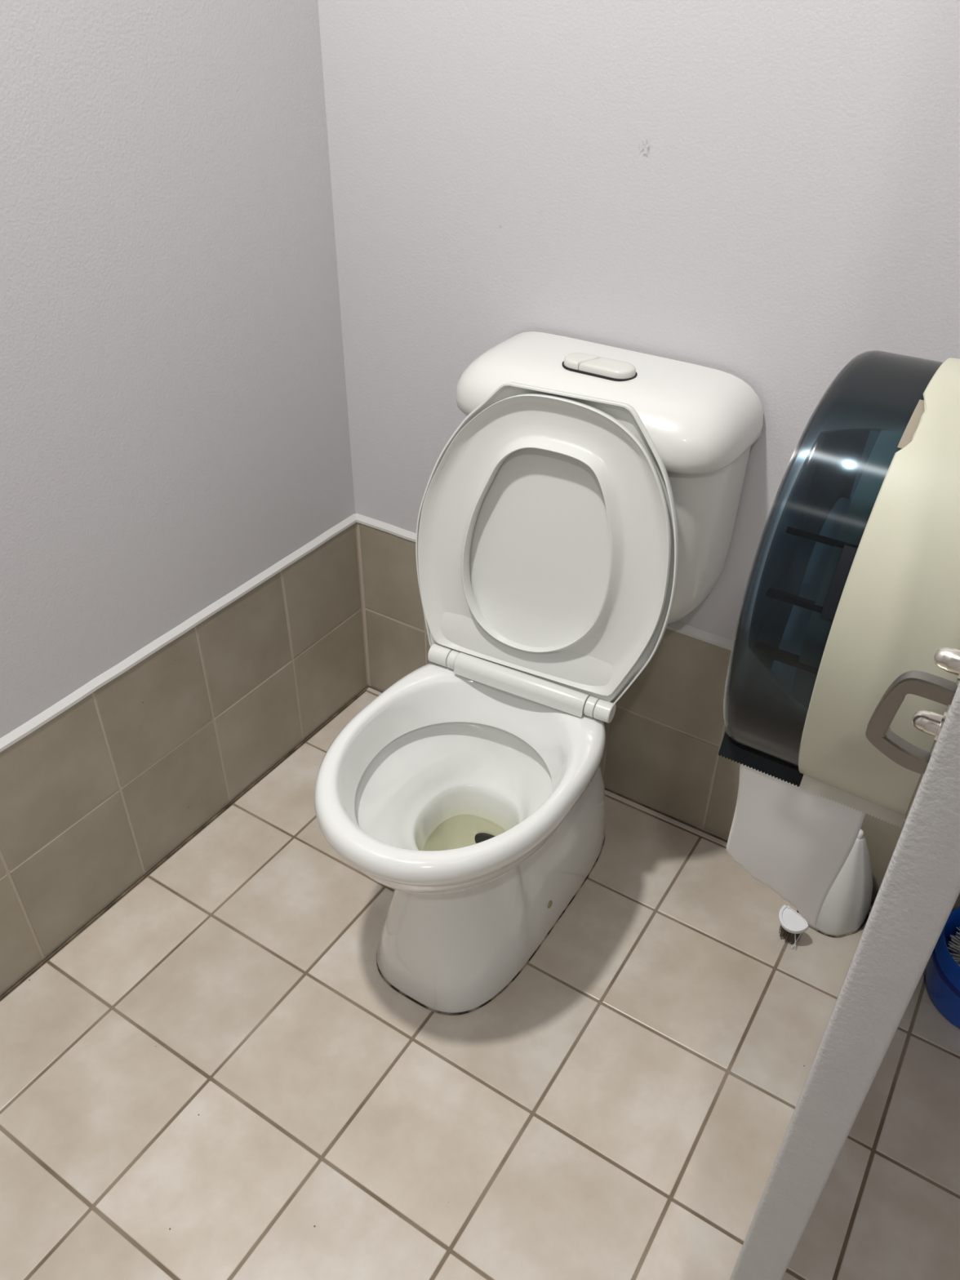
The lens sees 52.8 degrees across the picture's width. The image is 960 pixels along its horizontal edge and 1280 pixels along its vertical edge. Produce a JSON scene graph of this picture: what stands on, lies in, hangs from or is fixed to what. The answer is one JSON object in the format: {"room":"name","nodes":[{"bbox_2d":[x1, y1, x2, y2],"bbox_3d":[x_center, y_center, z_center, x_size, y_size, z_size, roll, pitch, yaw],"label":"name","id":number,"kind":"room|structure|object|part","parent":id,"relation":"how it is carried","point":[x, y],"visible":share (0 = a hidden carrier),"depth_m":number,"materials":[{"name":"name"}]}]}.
{"room":"public restroom stall","nodes":[
{"label":"public restroom stall","id":0,"kind":"room"},
{"bbox_2d":[0,0,368,996],"bbox_3d":[-1.079,-0.138,0.355,0.120,2.460,3.008,21,41,26],"label":"wall","id":1,"kind":"structure","parent":0,"point":[174,418],"depth_m":1.36,"materials":[{"name":"grey paint"}]},
{"bbox_2d":[0,513,356,752],"bbox_3d":[-1.039,0.503,0.783,0.010,0.014,3.000,21,41,26],"label":"trim","id":2,"kind":"structure","parent":1,"relation":"attached to","point":[10,739],"depth_m":1.48,"materials":[{"name":"white plastic"}]},
{"bbox_2d":[0,685,368,1000],"bbox_3d":[-1.042,0.832,1.011,0.004,0.003,3.000,21,41,26],"label":"trim","id":3,"kind":"structure","parent":1,"relation":"attached to","point":[202,827],"depth_m":1.66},
{"bbox_2d":[0,690,959,1279],"bbox_3d":[0.051,1.276,0.469,2.600,0.060,3.000,21,41,26],"label":"floor","id":4,"kind":"structure","parent":0,"point":[220,1076],"depth_m":1.32,"materials":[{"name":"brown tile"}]},
{"bbox_2d":[313,331,763,1015],"bbox_3d":[0.028,0.082,1.358,0.411,0.832,0.636,21,41,26],"label":"toilet","id":5,"kind":"object","parent":4,"relation":"on","point":[584,502],"visible":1,"depth_m":1.34,"materials":[{"name":"white ceramic"},{"name":"white plastic"},{"name":"off white plastic"}]},
{"bbox_3d":[0.080,-0.131,1.308,0.370,0.395,0.076,18,39,22],"label":"seat","id":6,"kind":"part","parent":5,"relation":"part of","materials":[{"name":"white plastic"}]},
{"bbox_3d":[0.083,-0.129,1.317,0.388,0.422,0.081,18,39,22],"label":"seat lid","id":7,"kind":"part","parent":5,"relation":"part of","materials":[{"name":"white plastic"}]},
{"bbox_3d":[0.157,-0.326,1.303,0.411,0.082,0.172,21,41,26],"label":"cistern lid","id":8,"kind":"part","parent":5,"relation":"part of","materials":[{"name":"white ceramic"}]},
{"bbox_3d":[0.160,-0.185,1.414,0.392,0.328,0.155,21,41,26],"label":"cistern tank","id":9,"kind":"part","parent":5,"relation":"part of","materials":[{"name":"white ceramic"}]},
{"bbox_2d":[778,904,808,950],"bbox_3d":[0.487,0.452,1.519,0.033,0.052,0.049,-25,43,-31],"label":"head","id":10,"kind":"object","parent":4,"relation":"on","point":[792,923],"visible":1,"depth_m":1.51},
{"bbox_3d":[0.487,0.440,1.510,0.033,0.021,0.049,-25,43,-31],"label":"brush plate","id":11,"kind":"part","parent":10,"relation":"part of","materials":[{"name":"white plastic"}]},
{"bbox_2d":[796,829,872,937],"bbox_3d":[0.573,0.369,1.516,0.102,0.193,0.091,21,41,26],"label":"toilet brush holder","id":12,"kind":"object","parent":4,"relation":"on","point":[845,909],"visible":0.71,"depth_m":1.50,"materials":[{"name":"white plastic"}]},
{"bbox_2d":[729,680,959,1279],"bbox_3d":[0.442,-0.161,0.704,0.032,2.000,0.849,21,41,26],"label":"wall","id":13,"kind":"structure","parent":4,"relation":"on","point":[919,889],"depth_m":0.52,"materials":[{"name":"white paint"}]},
{"bbox_2d":[718,350,959,827],"bbox_3d":[0.299,-0.050,0.706,0.136,0.306,0.306,21,41,26],"label":"dispenser","id":14,"kind":"object","parent":13,"relation":"attached to","point":[887,601],"visible":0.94,"depth_m":0.60,"materials":[{"name":"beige plastic"}]},
{"bbox_2d":[725,497,865,927],"bbox_3d":[0.286,0.075,0.759,0.117,0.349,0.166,21,41,26],"label":"toilet roll","id":15,"kind":"object","parent":14,"relation":"in","point":[794,841],"visible":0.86,"depth_m":0.73,"materials":[{"name":"white paper"}]},
{"bbox_2d":[865,647,959,774],"bbox_3d":[0.193,0.027,0.430,0.029,0.067,0.016,21,41,26],"label":"latch keeper","id":16,"kind":"object","parent":13,"relation":"attached to","point":[878,733],"visible":1,"depth_m":0.43,"materials":[{"name":"grey metal"}]},
{"bbox_2d":[925,906,959,1028],"bbox_3d":[0.750,0.490,1.418,0.172,0.116,0.172,21,41,26],"label":"tub","id":17,"kind":"object","parent":4,"relation":"on","point":[942,971],"visible":0.83,"depth_m":1.41,"materials":[{"name":"blue plastic"}]},
{"bbox_2d":[947,927,959,966],"bbox_3d":[0.751,0.365,1.327,0.135,0.401,0.135,21,41,26],"label":"toilet brush","id":18,"kind":"object","parent":17,"relation":"in","point":[956,951],"visible":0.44,"depth_m":1.43,"materials":[{"name":"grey plastic"}]},
{"bbox_2d":[317,0,959,910],"bbox_3d":[0.901,-0.461,0.838,2.608,2.460,0.120,21,41,26],"label":"wall","id":19,"kind":"structure","parent":0,"point":[765,194],"depth_m":1.26,"materials":[{"name":"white paint"}]},
{"bbox_2d":[355,513,733,650],"bbox_3d":[0.861,0.189,1.251,2.600,0.014,0.010,21,41,26],"label":"trim","id":20,"kind":"structure","parent":19,"relation":"attached to","point":[676,626],"depth_m":1.53,"materials":[{"name":"white plastic"}]},
{"bbox_2d":[366,687,872,910],"bbox_3d":[0.857,0.522,1.475,2.596,0.003,0.010,21,41,26],"label":"trim","id":21,"kind":"structure","parent":19,"relation":"attached to","point":[371,690],"depth_m":1.74,"materials":[{"name":"beige tile"}]}
]}

